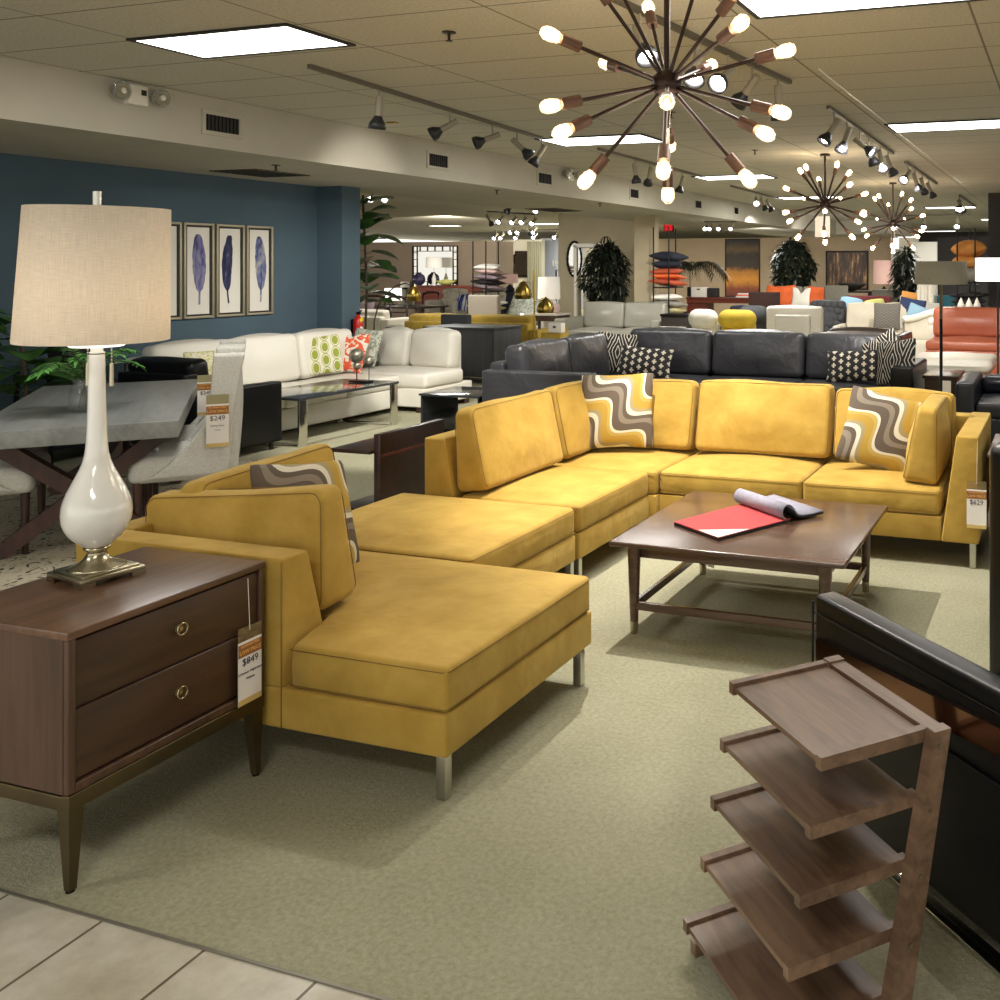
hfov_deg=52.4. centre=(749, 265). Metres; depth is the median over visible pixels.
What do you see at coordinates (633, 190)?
grille
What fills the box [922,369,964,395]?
end table
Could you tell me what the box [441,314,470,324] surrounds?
upholstered chair
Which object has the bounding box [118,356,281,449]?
chair
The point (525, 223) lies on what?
recessed light
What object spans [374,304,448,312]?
dining table
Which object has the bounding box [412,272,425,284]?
round vase
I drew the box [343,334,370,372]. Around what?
throw pillow
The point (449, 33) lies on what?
sprinkler head
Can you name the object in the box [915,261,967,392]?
floor lamp
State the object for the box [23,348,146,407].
potted plant
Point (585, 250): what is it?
wall
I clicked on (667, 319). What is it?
bookcase
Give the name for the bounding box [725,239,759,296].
framed painting
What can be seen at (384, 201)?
track light
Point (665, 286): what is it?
shelf
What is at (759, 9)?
recessed light
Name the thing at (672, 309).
pillow
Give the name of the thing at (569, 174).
emergency light
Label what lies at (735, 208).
ceiling vent
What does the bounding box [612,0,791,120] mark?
track light
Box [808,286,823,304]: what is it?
throw pillow
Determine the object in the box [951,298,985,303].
pillow
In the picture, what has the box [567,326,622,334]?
seat cushion
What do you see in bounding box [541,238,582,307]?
wall
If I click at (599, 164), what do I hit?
socket
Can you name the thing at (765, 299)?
bench
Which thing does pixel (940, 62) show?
ceiling
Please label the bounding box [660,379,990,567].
sectional sofa
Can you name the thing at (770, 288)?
throw pillow
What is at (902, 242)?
wall
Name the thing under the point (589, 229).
lintel
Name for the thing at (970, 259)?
pillow
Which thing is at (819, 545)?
coffee table
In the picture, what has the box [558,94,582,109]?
socket
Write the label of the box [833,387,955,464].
cushion
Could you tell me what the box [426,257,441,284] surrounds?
table lamp
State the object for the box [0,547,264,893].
nightstand
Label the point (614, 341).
throw pillow
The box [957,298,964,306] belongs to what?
folded napkin
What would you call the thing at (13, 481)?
dining chair
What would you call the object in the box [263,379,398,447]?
coffee table
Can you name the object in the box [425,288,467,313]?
armchair
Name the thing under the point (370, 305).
throw pillow
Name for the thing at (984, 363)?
leather ottoman
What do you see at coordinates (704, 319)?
armchair
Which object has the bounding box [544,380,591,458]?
cushion
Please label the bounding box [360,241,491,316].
wall
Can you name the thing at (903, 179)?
track light
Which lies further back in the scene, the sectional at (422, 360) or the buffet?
the buffet
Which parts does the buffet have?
drawer, drawer, drawer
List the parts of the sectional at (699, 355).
armrest, backrest, backrest, armrest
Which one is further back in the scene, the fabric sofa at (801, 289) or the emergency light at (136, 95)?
the fabric sofa at (801, 289)
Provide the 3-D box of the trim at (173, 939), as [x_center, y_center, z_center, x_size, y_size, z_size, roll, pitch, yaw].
[-0.390,1.658,2.025,22.000,0.024,0.008,0,0,18]
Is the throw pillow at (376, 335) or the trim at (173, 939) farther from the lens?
the throw pillow at (376, 335)
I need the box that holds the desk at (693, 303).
[686,297,748,312]
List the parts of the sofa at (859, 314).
armrest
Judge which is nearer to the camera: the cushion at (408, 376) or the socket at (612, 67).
the socket at (612, 67)
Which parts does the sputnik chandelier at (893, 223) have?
arm, arm, arm, arm, arm, ceiling rod, arm, arm, arm, arm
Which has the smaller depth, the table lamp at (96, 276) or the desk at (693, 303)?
the table lamp at (96, 276)
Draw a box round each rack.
[472,241,504,312]
[653,227,683,312]
[956,228,978,306]
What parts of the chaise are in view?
backrest, armrest, leg, leg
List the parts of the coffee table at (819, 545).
leg, leg, leg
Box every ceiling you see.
[0,0,999,235]
[0,56,911,237]
[360,193,788,241]
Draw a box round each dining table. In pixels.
[0,379,196,559]
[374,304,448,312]
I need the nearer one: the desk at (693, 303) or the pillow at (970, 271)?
the pillow at (970, 271)
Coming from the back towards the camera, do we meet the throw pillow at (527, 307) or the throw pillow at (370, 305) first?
the throw pillow at (527, 307)
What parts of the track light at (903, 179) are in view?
rail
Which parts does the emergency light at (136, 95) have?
reflector bulb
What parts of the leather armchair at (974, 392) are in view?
armrest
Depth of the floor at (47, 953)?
2.26 m
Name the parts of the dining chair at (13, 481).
leg, tufted seat, leg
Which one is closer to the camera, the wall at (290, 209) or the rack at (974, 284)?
the wall at (290, 209)
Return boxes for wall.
[0,153,316,452]
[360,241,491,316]
[459,239,544,299]
[492,241,512,290]
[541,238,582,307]
[558,213,633,316]
[583,248,600,315]
[659,237,890,313]
[898,238,918,287]
[919,232,987,241]
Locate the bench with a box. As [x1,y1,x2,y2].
[749,292,779,307]
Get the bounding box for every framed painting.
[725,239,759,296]
[826,251,867,289]
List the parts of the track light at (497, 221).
rail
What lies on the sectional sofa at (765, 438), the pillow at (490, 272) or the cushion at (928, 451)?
the cushion at (928, 451)
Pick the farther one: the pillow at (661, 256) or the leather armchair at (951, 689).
the pillow at (661, 256)
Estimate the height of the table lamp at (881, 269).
0.900 m
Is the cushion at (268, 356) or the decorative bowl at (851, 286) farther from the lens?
the decorative bowl at (851, 286)
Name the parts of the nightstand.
leg, rail, frame, drawer, drawer, ring pull, ring pull, leg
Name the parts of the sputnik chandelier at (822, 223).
arm, arm, arm, arm, arm, arm, arm, ceiling rod, arm, arm, arm, arm, arm, arm, arm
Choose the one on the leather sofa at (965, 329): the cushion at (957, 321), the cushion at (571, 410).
the cushion at (957, 321)
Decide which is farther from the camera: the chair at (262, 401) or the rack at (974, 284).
the rack at (974, 284)
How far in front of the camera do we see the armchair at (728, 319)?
14.36 m
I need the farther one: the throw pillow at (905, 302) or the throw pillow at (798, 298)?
the throw pillow at (798, 298)
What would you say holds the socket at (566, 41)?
attached to the sputnik chandelier at (667, 82)
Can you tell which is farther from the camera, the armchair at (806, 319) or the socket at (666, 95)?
the armchair at (806, 319)
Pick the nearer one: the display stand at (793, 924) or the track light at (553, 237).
the display stand at (793, 924)
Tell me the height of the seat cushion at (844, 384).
0.198 m
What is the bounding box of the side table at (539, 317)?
[525,312,570,328]
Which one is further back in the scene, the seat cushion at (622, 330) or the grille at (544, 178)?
the seat cushion at (622, 330)
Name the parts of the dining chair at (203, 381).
leg, leg, tufted seat, backrest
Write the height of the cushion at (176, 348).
0.554 m
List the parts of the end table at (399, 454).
panel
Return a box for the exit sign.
[664,224,673,231]
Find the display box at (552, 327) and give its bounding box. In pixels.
[548,323,564,332]
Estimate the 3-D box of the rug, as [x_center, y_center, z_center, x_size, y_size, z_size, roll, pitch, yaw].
[-4.206,1.644,6.231,2.500,0.012,3.400,0,0,-27]
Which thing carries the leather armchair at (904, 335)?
on the floor at (561, 861)
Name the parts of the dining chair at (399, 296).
leg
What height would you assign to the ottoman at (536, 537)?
0.446 m
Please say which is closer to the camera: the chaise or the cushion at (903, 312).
the chaise
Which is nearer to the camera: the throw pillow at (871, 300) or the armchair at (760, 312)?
the armchair at (760, 312)
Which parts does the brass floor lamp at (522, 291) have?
lamp shade, lamp shade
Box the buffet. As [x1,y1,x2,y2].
[417,285,480,312]
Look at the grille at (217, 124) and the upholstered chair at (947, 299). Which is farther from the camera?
the upholstered chair at (947, 299)
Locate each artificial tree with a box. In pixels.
[576,240,632,302]
[768,237,819,287]
[884,246,919,301]
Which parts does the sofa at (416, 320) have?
backrest, armrest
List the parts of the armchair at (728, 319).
backrest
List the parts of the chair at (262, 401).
backrest, armrest, leg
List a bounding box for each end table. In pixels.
[331,419,443,509]
[419,386,481,431]
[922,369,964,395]
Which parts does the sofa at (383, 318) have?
backrest, armrest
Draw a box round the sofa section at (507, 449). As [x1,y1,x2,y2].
[425,390,648,575]
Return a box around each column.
[317,186,359,336]
[634,215,658,301]
[988,193,999,307]
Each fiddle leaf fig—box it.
[0,309,83,452]
[360,195,402,367]
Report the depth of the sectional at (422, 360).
10.48 m
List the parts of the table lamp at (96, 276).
pull knob, lamp shade, plinth plate, glass, diffuser dish, socket stem, pull knob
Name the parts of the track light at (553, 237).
rail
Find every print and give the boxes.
[171,222,181,319]
[182,222,214,318]
[215,224,244,316]
[245,225,272,314]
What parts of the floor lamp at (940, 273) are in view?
lamp shade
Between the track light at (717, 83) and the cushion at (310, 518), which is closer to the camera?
the cushion at (310, 518)
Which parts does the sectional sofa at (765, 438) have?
backrest, armrest, leg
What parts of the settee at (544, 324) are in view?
armrest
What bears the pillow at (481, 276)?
on the pillow at (478, 281)
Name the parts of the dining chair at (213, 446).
leg, leg, tufted seat, backrest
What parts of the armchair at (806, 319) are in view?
armrest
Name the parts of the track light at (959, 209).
rail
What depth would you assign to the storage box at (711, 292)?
24.25 m
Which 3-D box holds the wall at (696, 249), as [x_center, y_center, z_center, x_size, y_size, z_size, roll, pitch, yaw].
[0.392,0.350,32.590,8.900,2.600,0.200,0,0,18]
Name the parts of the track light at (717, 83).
stem, bulb, bulb, bulb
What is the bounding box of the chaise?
[76,444,590,799]
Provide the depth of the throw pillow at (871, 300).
19.29 m
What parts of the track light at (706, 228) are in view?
rail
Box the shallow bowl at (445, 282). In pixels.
[436,279,455,285]
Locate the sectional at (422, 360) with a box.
[126,326,471,430]
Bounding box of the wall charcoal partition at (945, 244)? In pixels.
[937,236,987,306]
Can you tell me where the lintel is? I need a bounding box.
[577,215,602,247]
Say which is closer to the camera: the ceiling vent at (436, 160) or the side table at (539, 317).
the ceiling vent at (436, 160)
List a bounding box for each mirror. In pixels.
[412,246,457,286]
[513,251,526,276]
[566,240,582,276]
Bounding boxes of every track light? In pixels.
[307,64,546,167]
[367,194,387,203]
[485,211,536,226]
[491,229,557,240]
[503,208,538,214]
[507,224,537,235]
[597,147,706,193]
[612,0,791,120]
[702,221,735,231]
[730,185,781,212]
[817,105,898,177]
[894,214,969,230]
[898,161,937,198]
[954,195,975,213]
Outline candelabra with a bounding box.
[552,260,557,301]
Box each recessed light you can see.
[126,23,355,58]
[426,225,458,226]
[525,223,557,224]
[534,133,661,146]
[691,174,777,180]
[736,0,984,19]
[776,196,841,199]
[884,118,999,132]
[923,206,976,208]
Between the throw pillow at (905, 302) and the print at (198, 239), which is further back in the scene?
the throw pillow at (905, 302)
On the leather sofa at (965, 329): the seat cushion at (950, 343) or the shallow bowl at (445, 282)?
the seat cushion at (950, 343)
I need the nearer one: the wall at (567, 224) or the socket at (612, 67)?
the socket at (612, 67)
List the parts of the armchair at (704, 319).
backrest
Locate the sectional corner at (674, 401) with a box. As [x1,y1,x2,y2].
[544,379,701,516]
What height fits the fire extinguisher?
0.336 m
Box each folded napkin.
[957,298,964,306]
[965,298,972,306]
[973,298,980,306]
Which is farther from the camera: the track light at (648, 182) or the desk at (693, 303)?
the desk at (693, 303)
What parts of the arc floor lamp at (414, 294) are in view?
lamp shade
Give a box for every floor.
[0,308,999,999]
[0,893,375,999]
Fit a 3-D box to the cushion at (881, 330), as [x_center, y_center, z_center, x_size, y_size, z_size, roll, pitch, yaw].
[1.398,1.000,12.099,0.817,0.474,0.302,0,0,18]
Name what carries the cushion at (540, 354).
on the sectional at (699, 355)
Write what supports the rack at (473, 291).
on the floor at (561, 861)
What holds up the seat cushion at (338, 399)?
on the sectional at (422, 360)
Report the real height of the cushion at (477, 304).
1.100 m
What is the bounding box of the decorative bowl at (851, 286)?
[836,283,867,290]
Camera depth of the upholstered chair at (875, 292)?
21.94 m
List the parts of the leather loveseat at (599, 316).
armrest, armrest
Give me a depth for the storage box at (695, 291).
24.30 m
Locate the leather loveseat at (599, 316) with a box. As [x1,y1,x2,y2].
[554,301,670,334]
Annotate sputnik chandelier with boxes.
[543,0,792,200]
[783,153,867,244]
[862,182,924,252]
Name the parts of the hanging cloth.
post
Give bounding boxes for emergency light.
[115,82,169,106]
[565,169,581,180]
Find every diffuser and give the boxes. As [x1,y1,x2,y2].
[697,175,771,179]
[781,196,838,198]
[927,207,974,208]
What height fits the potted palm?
1.794 m
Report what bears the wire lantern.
on the floor at (561, 861)
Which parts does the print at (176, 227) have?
frame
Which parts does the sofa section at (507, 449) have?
backrest, leg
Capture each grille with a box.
[207,114,237,134]
[430,153,446,167]
[539,173,550,183]
[632,189,635,197]
[696,201,700,207]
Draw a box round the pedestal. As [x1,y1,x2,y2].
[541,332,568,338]
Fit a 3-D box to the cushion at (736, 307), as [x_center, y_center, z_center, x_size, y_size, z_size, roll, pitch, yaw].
[-0.114,0.965,17.175,0.510,0.543,0.305,0,0,18]
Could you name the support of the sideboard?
on the floor at (561, 861)
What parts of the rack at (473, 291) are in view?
post, post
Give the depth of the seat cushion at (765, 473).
5.78 m
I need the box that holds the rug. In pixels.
[0,459,261,590]
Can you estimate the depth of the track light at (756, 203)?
17.91 m
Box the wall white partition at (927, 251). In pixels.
[910,242,937,294]
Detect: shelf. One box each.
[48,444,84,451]
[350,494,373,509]
[473,291,504,292]
[654,286,683,287]
[688,909,878,999]
[706,849,887,967]
[716,789,897,895]
[725,731,905,827]
[735,666,914,760]
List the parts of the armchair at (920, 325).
seat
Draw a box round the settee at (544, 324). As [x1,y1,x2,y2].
[536,321,553,328]
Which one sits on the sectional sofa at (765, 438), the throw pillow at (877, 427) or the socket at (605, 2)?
the throw pillow at (877, 427)
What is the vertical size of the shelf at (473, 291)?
0.020 m
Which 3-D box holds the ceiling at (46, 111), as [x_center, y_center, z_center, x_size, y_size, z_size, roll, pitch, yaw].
[-2.300,-1.200,14.533,4.000,0.500,36.200,0,0,18]
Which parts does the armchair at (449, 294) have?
armrest, armrest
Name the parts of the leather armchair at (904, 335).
armrest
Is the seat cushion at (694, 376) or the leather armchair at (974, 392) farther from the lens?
the seat cushion at (694, 376)
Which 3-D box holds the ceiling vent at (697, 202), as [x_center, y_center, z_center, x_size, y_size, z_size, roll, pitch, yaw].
[-0.965,-1.150,18.003,0.012,0.200,0.380,0,0,18]
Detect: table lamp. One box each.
[10,191,170,590]
[384,288,401,304]
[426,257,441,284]
[502,274,517,293]
[538,277,559,303]
[873,260,893,288]
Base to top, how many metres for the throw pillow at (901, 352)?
0.480 m
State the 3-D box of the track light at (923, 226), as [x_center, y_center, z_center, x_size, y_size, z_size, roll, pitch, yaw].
[4.391,-1.069,23.741,2.000,0.393,0.321,0,0,18]
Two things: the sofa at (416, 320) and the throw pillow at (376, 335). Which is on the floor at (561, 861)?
the sofa at (416, 320)
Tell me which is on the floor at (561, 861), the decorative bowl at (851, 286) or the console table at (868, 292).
the console table at (868, 292)
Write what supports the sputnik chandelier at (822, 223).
hanging from the ceiling at (940, 62)
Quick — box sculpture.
[348,348,374,382]
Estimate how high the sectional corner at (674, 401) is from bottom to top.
0.887 m
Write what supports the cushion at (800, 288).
on the fabric sofa at (801, 289)
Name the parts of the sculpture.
plate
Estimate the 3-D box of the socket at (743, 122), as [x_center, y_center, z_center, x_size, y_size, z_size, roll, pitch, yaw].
[-0.006,-0.578,3.953,0.098,0.082,0.050,0,0,29]
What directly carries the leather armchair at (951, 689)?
on the floor at (561, 861)
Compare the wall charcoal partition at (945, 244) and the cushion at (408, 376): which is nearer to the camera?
the cushion at (408, 376)
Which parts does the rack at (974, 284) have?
post, post, post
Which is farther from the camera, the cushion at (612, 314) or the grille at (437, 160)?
the cushion at (612, 314)
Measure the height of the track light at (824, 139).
0.333 m
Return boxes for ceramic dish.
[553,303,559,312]
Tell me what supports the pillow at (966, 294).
on the pillow at (963, 299)
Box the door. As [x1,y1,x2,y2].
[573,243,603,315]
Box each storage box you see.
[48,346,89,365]
[687,287,690,296]
[691,287,708,296]
[707,288,719,296]
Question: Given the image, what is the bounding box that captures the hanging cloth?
[917,284,936,302]
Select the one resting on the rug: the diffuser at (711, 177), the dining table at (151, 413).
the dining table at (151, 413)
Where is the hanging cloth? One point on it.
(928, 293)
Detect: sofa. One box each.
[360,309,408,352]
[403,313,566,342]
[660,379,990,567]
[796,286,824,305]
[833,302,906,333]
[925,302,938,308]
[925,307,999,373]
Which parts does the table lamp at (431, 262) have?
lamp shade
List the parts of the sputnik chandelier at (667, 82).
arm, arm, arm, arm, arm, arm, arm, arm, arm, ceiling rod, arm, arm, arm, arm, arm, arm, arm, arm, arm, arm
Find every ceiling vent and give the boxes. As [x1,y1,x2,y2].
[201,108,242,139]
[210,169,309,177]
[426,150,449,171]
[528,208,579,211]
[537,170,552,186]
[629,186,639,200]
[694,198,701,209]
[733,206,738,215]
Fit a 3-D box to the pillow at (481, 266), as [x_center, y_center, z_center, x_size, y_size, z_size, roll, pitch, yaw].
[-5.327,0.019,19.612,0.518,0.133,0.517,0,0,1]
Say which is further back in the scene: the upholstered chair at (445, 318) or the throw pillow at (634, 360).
the upholstered chair at (445, 318)
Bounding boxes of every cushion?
[128,356,208,374]
[141,339,220,357]
[147,484,354,609]
[180,444,333,492]
[231,333,299,384]
[282,381,346,407]
[292,551,588,711]
[293,328,351,378]
[294,373,399,396]
[346,365,462,388]
[360,309,389,318]
[378,326,413,365]
[409,313,471,320]
[409,327,460,367]
[442,288,467,310]
[456,390,562,491]
[462,465,647,531]
[471,314,535,329]
[505,292,514,308]
[505,338,571,371]
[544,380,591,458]
[553,447,696,493]
[559,332,609,374]
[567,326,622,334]
[584,301,625,327]
[608,327,647,333]
[609,372,709,380]
[624,302,667,327]
[630,327,713,374]
[635,379,699,449]
[660,451,827,498]
[695,379,834,457]
[696,376,802,385]
[712,329,806,378]
[730,305,745,309]
[796,286,802,292]
[800,379,889,402]
[803,459,951,514]
[806,331,900,381]
[829,327,889,332]
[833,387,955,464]
[846,302,873,327]
[887,302,906,328]
[894,329,902,333]
[903,393,950,484]
[926,336,999,351]
[933,307,999,337]
[976,392,999,417]
[982,374,999,392]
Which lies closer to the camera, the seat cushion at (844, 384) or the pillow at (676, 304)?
the seat cushion at (844, 384)
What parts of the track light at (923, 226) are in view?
rail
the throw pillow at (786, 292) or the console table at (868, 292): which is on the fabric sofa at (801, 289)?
the throw pillow at (786, 292)
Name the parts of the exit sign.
panel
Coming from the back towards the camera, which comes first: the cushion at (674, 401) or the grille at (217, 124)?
the grille at (217, 124)
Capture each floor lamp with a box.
[373,283,420,329]
[514,270,553,338]
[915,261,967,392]
[975,258,999,373]
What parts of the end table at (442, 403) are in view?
panel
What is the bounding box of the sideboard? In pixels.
[423,324,522,376]
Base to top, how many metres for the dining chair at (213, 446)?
1.105 m
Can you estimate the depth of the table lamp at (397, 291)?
21.52 m
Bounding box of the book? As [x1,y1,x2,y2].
[674,488,822,540]
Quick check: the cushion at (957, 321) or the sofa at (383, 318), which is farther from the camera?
the sofa at (383, 318)
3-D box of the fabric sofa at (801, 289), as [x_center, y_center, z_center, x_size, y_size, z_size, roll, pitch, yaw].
[1.317,1.087,25.029,1.619,1.126,0.920,0,0,18]
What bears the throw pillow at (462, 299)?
on the armchair at (449, 294)
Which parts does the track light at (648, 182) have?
rail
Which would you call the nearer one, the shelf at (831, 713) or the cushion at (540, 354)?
the shelf at (831, 713)
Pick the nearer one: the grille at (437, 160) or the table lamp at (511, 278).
the grille at (437, 160)
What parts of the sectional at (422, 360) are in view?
backrest, backrest, leg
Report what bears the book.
on the coffee table at (819, 545)
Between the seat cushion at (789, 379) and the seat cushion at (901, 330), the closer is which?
the seat cushion at (789, 379)
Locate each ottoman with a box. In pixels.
[351,493,574,574]
[915,352,996,376]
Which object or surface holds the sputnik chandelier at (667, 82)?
hanging from the ceiling at (940, 62)
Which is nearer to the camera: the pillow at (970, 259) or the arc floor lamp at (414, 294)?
the arc floor lamp at (414, 294)
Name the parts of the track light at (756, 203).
rail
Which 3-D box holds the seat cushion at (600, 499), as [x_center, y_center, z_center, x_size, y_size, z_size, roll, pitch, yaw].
[-1.086,1.306,5.491,0.741,0.203,0.896,0,0,18]
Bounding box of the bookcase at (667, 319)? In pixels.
[660,313,691,327]
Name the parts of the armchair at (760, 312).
backrest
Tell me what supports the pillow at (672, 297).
on the pillow at (676, 304)
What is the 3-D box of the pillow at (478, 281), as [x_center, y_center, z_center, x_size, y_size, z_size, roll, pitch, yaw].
[-5.332,0.331,19.633,0.517,0.134,0.519,0,0,29]
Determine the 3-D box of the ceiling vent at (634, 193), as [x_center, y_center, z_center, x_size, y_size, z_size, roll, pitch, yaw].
[-1.839,-1.150,15.329,0.012,0.200,0.369,0,0,18]
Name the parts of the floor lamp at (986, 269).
lamp shade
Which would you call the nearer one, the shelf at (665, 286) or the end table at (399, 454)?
the end table at (399, 454)
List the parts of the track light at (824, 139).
rail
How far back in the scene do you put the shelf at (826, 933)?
2.13 m
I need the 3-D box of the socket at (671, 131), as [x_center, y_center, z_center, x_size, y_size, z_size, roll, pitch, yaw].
[-0.382,-0.614,4.568,0.050,0.077,0.097,0,0,-3]
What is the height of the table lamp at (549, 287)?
0.658 m
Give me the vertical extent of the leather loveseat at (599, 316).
1.007 m
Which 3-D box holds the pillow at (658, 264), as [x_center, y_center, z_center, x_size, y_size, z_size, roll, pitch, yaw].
[-1.514,-0.022,17.632,0.537,0.162,0.536,0,0,1]
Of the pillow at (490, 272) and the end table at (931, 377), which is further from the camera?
the pillow at (490, 272)
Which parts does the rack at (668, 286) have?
post, post, post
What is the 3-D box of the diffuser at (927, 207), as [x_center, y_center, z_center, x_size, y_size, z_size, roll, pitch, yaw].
[4.604,-1.344,22.140,1.100,0.008,0.550,0,0,18]
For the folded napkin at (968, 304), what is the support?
on the table
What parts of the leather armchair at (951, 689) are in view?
armrest, panel, backrest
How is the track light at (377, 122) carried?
hanging from the ceiling at (940, 62)
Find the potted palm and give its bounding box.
[678,261,730,312]
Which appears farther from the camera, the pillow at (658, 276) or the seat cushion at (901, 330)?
the pillow at (658, 276)
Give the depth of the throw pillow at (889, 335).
9.87 m
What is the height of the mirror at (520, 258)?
1.021 m
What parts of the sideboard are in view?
door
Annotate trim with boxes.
[0,888,393,999]
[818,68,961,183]
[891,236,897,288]
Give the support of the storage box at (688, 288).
on the desk at (693, 303)
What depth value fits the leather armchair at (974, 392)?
8.43 m
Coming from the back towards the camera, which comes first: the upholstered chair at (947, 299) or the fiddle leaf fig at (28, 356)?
the upholstered chair at (947, 299)
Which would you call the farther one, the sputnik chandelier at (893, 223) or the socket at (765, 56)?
the sputnik chandelier at (893, 223)
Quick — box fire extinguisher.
[351,310,363,336]
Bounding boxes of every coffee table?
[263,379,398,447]
[609,491,887,633]
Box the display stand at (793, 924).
[683,655,950,999]
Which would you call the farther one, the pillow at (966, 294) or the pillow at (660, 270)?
the pillow at (660, 270)
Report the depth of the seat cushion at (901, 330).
15.90 m
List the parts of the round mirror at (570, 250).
glass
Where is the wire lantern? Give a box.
[600,236,610,278]
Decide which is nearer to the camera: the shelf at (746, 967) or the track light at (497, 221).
the shelf at (746, 967)
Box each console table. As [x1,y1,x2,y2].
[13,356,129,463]
[848,291,871,295]
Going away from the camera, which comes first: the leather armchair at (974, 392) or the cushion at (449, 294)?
the leather armchair at (974, 392)
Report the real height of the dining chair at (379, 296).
1.049 m
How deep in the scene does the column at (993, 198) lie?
17.79 m
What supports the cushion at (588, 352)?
on the sectional at (699, 355)
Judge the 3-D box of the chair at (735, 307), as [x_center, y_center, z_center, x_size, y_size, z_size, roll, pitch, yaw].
[-0.142,1.172,17.089,0.639,0.956,0.619,0,0,18]
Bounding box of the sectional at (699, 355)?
[482,327,926,403]
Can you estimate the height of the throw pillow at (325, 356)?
0.447 m
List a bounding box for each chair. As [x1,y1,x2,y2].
[0,452,50,553]
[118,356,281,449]
[127,346,244,515]
[149,338,245,499]
[364,295,385,309]
[388,295,407,317]
[422,291,440,310]
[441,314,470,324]
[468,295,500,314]
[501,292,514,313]
[720,305,745,329]
[810,299,846,331]
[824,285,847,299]
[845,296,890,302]
[872,289,898,302]
[937,295,955,306]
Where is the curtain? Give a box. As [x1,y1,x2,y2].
[527,241,540,301]
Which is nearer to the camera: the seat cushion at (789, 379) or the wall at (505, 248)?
the seat cushion at (789, 379)
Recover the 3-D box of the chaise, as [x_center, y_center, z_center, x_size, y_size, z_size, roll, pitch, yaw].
[-1.516,1.211,3.645,1.555,0.870,0.962,0,0,18]
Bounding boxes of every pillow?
[183,350,215,374]
[250,460,359,563]
[310,334,343,374]
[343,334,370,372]
[354,328,382,366]
[360,300,374,308]
[456,294,468,310]
[471,279,505,284]
[474,264,503,269]
[474,269,506,274]
[474,274,506,279]
[474,284,506,290]
[506,296,525,314]
[518,297,539,322]
[582,373,653,448]
[599,332,637,371]
[616,345,673,377]
[648,279,687,285]
[649,251,688,261]
[649,300,687,307]
[650,268,683,273]
[651,261,682,267]
[651,274,685,279]
[651,294,682,300]
[669,307,686,312]
[766,285,778,291]
[776,285,795,304]
[791,287,810,304]
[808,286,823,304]
[826,350,877,381]
[835,385,920,471]
[840,297,862,306]
[862,328,897,350]
[865,299,883,302]
[873,303,900,329]
[876,338,915,384]
[900,296,926,311]
[902,291,916,299]
[902,302,929,324]
[949,291,990,297]
[951,240,986,256]
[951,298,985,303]
[952,256,979,267]
[967,268,980,283]
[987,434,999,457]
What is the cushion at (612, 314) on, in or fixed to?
on the leather loveseat at (599, 316)
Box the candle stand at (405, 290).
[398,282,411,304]
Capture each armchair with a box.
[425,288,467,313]
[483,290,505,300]
[688,309,717,332]
[718,309,756,329]
[740,305,766,328]
[767,305,822,335]
[812,442,999,977]
[827,327,911,339]
[902,308,934,355]
[955,372,999,442]
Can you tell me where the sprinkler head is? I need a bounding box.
[442,30,455,41]
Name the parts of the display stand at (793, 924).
shelf rail, shelf rail, shelf rail, shelf rail, shelf rail, shelf rail, shelf rail, shelf rail, shelf rail, shelf rail, rail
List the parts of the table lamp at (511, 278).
lamp shade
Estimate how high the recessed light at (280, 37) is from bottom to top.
0.013 m
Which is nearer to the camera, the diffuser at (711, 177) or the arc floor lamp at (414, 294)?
the diffuser at (711, 177)
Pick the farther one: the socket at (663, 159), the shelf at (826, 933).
the socket at (663, 159)
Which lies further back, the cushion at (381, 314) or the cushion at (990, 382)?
the cushion at (381, 314)
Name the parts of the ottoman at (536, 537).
leg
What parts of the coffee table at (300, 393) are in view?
floor rail, floor rail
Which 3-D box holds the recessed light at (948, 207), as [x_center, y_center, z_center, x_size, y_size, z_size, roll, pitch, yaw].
[4.604,-1.343,22.140,1.160,0.013,0.610,0,0,18]
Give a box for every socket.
[558,33,582,52]
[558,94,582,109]
[568,114,592,132]
[589,153,609,175]
[600,0,612,6]
[606,61,622,73]
[645,9,657,29]
[657,143,669,165]
[660,91,673,106]
[662,167,672,187]
[669,128,674,144]
[696,62,711,72]
[715,0,736,16]
[716,23,737,44]
[724,152,745,174]
[737,116,759,134]
[750,100,772,115]
[754,48,776,64]

